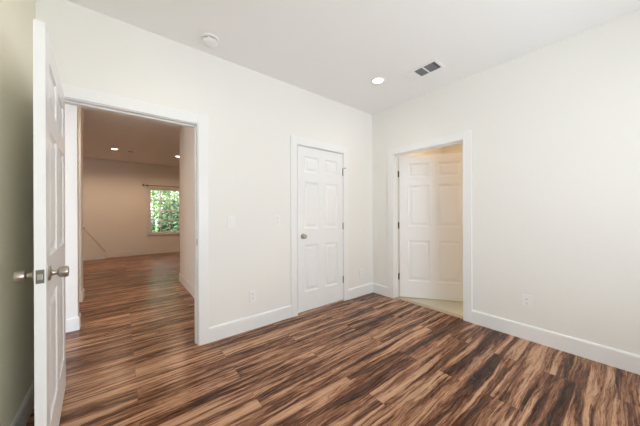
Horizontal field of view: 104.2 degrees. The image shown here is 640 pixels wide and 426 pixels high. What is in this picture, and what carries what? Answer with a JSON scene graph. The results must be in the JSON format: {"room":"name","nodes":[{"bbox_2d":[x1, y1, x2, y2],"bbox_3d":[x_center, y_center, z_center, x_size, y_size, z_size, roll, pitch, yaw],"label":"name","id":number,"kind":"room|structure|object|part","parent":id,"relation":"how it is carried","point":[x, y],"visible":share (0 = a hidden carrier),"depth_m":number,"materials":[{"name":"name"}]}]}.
{"room":"empty bedroom","nodes":[
{"label":"empty bedroom","id":0,"kind":"room"},
{"bbox_2d":[0,0,35,425],"bbox_3d":[-0.685,-0.149,0.042,0.125,2.743,4.100,0,0,-39],"label":"wall","id":1,"kind":"structure","parent":0,"point":[16,16],"depth_m":1.36,"materials":[{"name":"beige paint"}]},
{"bbox_2d":[10,381,33,425],"bbox_3d":[-0.626,1.151,0.085,0.014,0.142,4.100,0,0,-39],"label":"baseboard","id":2,"kind":"structure","parent":1,"relation":"attached to","point":[23,414],"depth_m":1.44,"materials":[{"name":"white paint"}]},
{"bbox_2d":[65,104,78,317],"bbox_3d":[-3.188,-0.139,2.215,1.495,2.743,0.120,0,0,-39],"label":"wall","id":3,"kind":"structure","parent":0,"point":[71,111],"depth_m":2.61,"materials":[{"name":"white paint"}]},
{"bbox_2d":[66,273,193,332],"bbox_3d":[-2.827,1.160,2.729,2.693,0.142,2.529,0,0,-39],"label":"baseboard","id":4,"kind":"structure","parent":3,"relation":"attached to","point":[73,323],"depth_m":2.70,"materials":[{"name":"white paint"}]},
{"bbox_2d":[78,106,82,291],"bbox_3d":[-3.957,-0.136,3.117,1.420,2.743,0.210,0,0,-39],"label":"wall","id":5,"kind":"structure","parent":0,"point":[79,107],"depth_m":3.48,"materials":[{"name":"white paint"}]},
{"bbox_2d":[83,227,104,254],"bbox_3d":[-6.320,0.809,6.557,1.017,0.872,0.180,0,0,-39],"label":"wall","id":6,"kind":"structure","parent":0,"point":[91,246],"depth_m":6.63,"materials":[{"name":"white paint"}]},
{"bbox_2d":[83,157,179,252],"bbox_3d":[-5.176,-0.131,7.670,8.200,2.743,0.125,0,0,-39],"label":"wall","id":7,"kind":"structure","parent":0,"point":[115,197],"depth_m":7.17,"materials":[{"name":"white paint"}]},
{"bbox_2d":[83,247,179,260],"bbox_3d":[-5.077,1.169,7.553,7.960,0.142,0.174,0,0,-39],"label":"baseboard","id":8,"kind":"structure","parent":7,"relation":"attached to","point":[176,249],"depth_m":7.26,"materials":[{"name":"white paint"}]},
{"bbox_2d":[147,187,179,236],"bbox_3d":[-4.880,-0.033,7.868,1.000,1.515,0.155,0,0,-39],"label":"window","id":9,"kind":"structure","parent":7,"relation":"in","point":[161,233],"depth_m":7.81,"materials":[{"name":"white paint"}]},
{"bbox_3d":[-4.855,0.652,7.840,1.000,0.025,0.085,0,0,-39],"label":"sill","id":10,"kind":"part","parent":9,"relation":"part of","materials":[{"name":"white paint"}]},
{"bbox_3d":[-4.914,-0.406,7.909,0.830,0.698,0.020,0,0,-39],"label":"sash","id":11,"kind":"part","parent":9,"relation":"part of","materials":[{"name":"clear glass"}]},
{"bbox_3d":[-4.899,0.258,7.893,0.830,0.703,0.020,0,0,-39],"label":"sash","id":12,"kind":"part","parent":9,"relation":"part of","materials":[{"name":"clear glass"}]},
{"bbox_2d":[179,126,193,285],"bbox_3d":[-1.730,-0.145,3.600,0.117,2.743,2.515,0,0,-39],"label":"wall","id":13,"kind":"structure","parent":0,"point":[186,134],"depth_m":4.03,"materials":[{"name":"white paint"}]},
{"bbox_2d":[35,0,441,326],"bbox_3d":[0.305,-0.153,3.537,6.036,2.743,0.125,0,0,-39],"label":"wall","id":14,"kind":"structure","parent":0,"point":[252,115],"depth_m":2.53,"materials":[{"name":"white paint"}]},
{"bbox_2d":[12,19,68,425],"bbox_3d":[-1.501,0.198,1.403,0.167,2.032,0.950,0,0,-42],"label":"door","id":15,"kind":"structure","parent":14,"relation":"in","point":[49,273],"depth_m":1.12,"materials":[{"name":"white paint"}]},
{"bbox_3d":[-1.190,0.270,1.059,0.025,0.058,0.002,0,0,-42],"label":"latch plate","id":16,"kind":"part","parent":15,"relation":"part of","materials":[{"name":"silver metal"}]},
{"bbox_3d":[-1.219,0.270,1.127,0.013,0.066,0.066,0,0,-42],"label":"knob","id":17,"kind":"part","parent":15,"relation":"part of","materials":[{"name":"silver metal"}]},
{"bbox_2d":[61,83,208,345],"bbox_3d":[-1.522,0.156,2.076,1.083,2.140,0.155,0,0,-39],"label":"door frame","id":18,"kind":"structure","parent":14,"relation":"attached to","point":[77,96],"depth_m":2.31,"materials":[{"name":"white paint"}]},
{"bbox_2d":[227,216,234,227],"bbox_3d":[-0.888,0.084,2.494,0.074,0.118,0.014,0,0,-39],"label":"light switch","id":19,"kind":"object","parent":14,"relation":"attached to","point":[230,219],"visible":1,"depth_m":2.49,"materials":[{"name":"white plastic"}]},
{"bbox_2d":[250,290,255,301],"bbox_3d":[-0.709,0.875,2.638,0.074,0.118,0.009,0,0,-39],"label":"wall outlet","id":20,"kind":"object","parent":14,"relation":"attached to","point":[253,292],"visible":1,"depth_m":2.63,"materials":[{"name":"white plastic"}]},
{"bbox_2d":[274,215,279,225],"bbox_3d":[-0.485,0.079,2.820,0.074,0.118,0.009,0,0,-39],"label":"light switch","id":21,"kind":"object","parent":14,"relation":"attached to","point":[276,217],"visible":1,"depth_m":2.81,"materials":[{"name":"white plastic"}]},
{"bbox_2d":[209,283,372,342],"bbox_3d":[-0.116,1.149,3.108,2.397,0.142,0.014,0,0,-39],"label":"baseboard","id":22,"kind":"structure","parent":14,"relation":"attached to","point":[217,332],"depth_m":2.65,"materials":[{"name":"white paint"}]},
{"bbox_2d":[290,135,348,316],"bbox_3d":[-0.013,0.150,3.273,0.946,2.140,0.140,0,0,-39],"label":"door frame","id":23,"kind":"structure","parent":14,"relation":"attached to","point":[294,140],"depth_m":2.98,"materials":[{"name":"white paint"}]},
{"bbox_2d":[297,145,345,312],"bbox_3d":[0.040,0.191,3.227,0.769,2.018,0.097,0,0,-39],"label":"door","id":24,"kind":"structure","parent":14,"relation":"in","point":[319,172],"depth_m":3.21,"materials":[{"name":"white paint"}]},
{"bbox_2d":[26,252,639,425],"bbox_3d":[-1.581,1.283,3.578,8.700,0.126,11.000,0,0,-39],"label":"floor","id":25,"kind":"structure","parent":0,"point":[134,358],"depth_m":1.94,"materials":[{"name":"brown wood"}]},
{"bbox_2d":[395,297,462,318],"bbox_3d":[1.388,1.210,3.231,0.085,0.010,0.916,0,0,-39],"label":"threshold","id":26,"kind":"object","parent":25,"relation":"on","point":[399,298],"visible":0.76,"depth_m":3.19,"materials":[{"name":"brown wood"}]},
{"bbox_2d":[66,0,639,166],"bbox_3d":[-1.514,-1.577,3.640,8.900,0.120,11.000,0,0,-39],"label":"ceiling","id":27,"kind":"structure","parent":0,"point":[330,49],"depth_m":2.15,"materials":[{"name":"white paint"}]},
{"bbox_2d":[201,33,218,46],"bbox_3d":[-0.956,-1.497,2.170,0.144,0.045,0.144,0,0,-39],"label":"smoke detector","id":28,"kind":"object","parent":27,"relation":"attached to","point":[208,39],"visible":1,"depth_m":2.14,"materials":[{"name":"white plastic"}]},
{"bbox_2d":[370,76,385,84],"bbox_3d":[0.666,-1.524,2.861,0.176,0.008,0.176,0,0,-39],"label":"recessed light","id":29,"kind":"object","parent":27,"relation":"in","point":[377,80],"visible":1,"depth_m":2.85,"materials":[{"name":"white plastic"}]},
{"bbox_2d":[403,59,444,80],"bbox_3d":[1.107,-1.523,2.668,0.200,0.008,0.360,0,0,-39],"label":"ceiling vent","id":30,"kind":"object","parent":27,"relation":"in","point":[434,65],"visible":1,"depth_m":2.65,"materials":[{"name":"white metal"}]},
{"bbox_2d":[442,143,462,153],"bbox_3d":[3.404,-0.165,4.398,0.120,2.743,2.400,0,0,-39],"label":"wall","id":31,"kind":"structure","parent":0,"point":[458,148],"depth_m":5.12,"materials":[{"name":"white paint"}]},
{"bbox_2d":[372,9,639,354],"bbox_3d":[2.140,-0.160,2.299,0.125,2.743,4.100,0,0,-39],"label":"wall","id":32,"kind":"structure","parent":0,"point":[555,127],"depth_m":2.25,"materials":[{"name":"white paint"}]},
{"bbox_2d":[388,130,471,322],"bbox_3d":[1.392,0.144,3.237,0.159,2.140,1.106,0,0,-39],"label":"door frame","id":33,"kind":"structure","parent":32,"relation":"attached to","point":[465,137],"depth_m":3.23,"materials":[{"name":"white paint"}]},
{"bbox_2d":[399,152,462,300],"bbox_3d":[1.590,0.187,3.495,0.926,2.022,0.159,0,0,15],"label":"door","id":34,"kind":"structure","parent":32,"relation":"in","point":[430,186],"depth_m":3.48,"materials":[{"name":"white paint"}]},
{"bbox_2d":[373,283,639,374],"bbox_3d":[2.091,1.141,2.256,0.014,0.142,4.100,0,0,-39],"label":"baseboard","id":35,"kind":"structure","parent":32,"relation":"attached to","point":[620,359],"depth_m":2.21,"materials":[{"name":"white paint"}]},
{"bbox_2d":[522,294,531,307],"bbox_3d":[1.985,0.842,2.390,0.009,0.118,0.074,0,0,-39],"label":"wall outlet","id":36,"kind":"object","parent":32,"relation":"attached to","point":[526,299],"visible":1,"depth_m":2.39,"materials":[{"name":"white plastic"}]},
{"label":"outside","id":37,"kind":"structure","parent":0,"visible":0},
{"bbox_3d":[-13.788,1.700,22.140,60.000,0.150,33.205,0,0,-39],"label":"ground","id":38,"kind":"structure","parent":37,"visible":0},
{"bbox_2d":[151,212,155,231],"bbox_3d":[-6.643,0.533,8.918,1.326,2.154,1.162,0,0,-39],"label":"shrub","id":39,"kind":"object","parent":38,"relation":"on","point":[153,227],"visible":0.02,"depth_m":9.16,"materials":[{"name":"green plant"}]},
{"bbox_2d":[151,190,178,229],"bbox_3d":[-7.562,-1.096,13.459,3.065,5.392,2.611,0,0,-39],"label":"tree","id":40,"kind":"object","parent":38,"relation":"on","point":[175,194],"visible":0.08,"depth_m":12.55,"materials":[{"name":"green plant"}]},
{"bbox_2d":[157,199,178,231],"bbox_3d":[-5.612,0.517,9.732,1.328,2.155,1.204,0,0,-39],"label":"shrub","id":41,"kind":"object","parent":38,"relation":"on","point":[166,216],"visible":0.34,"depth_m":9.39,"materials":[{"name":"green plant"}]}
]}

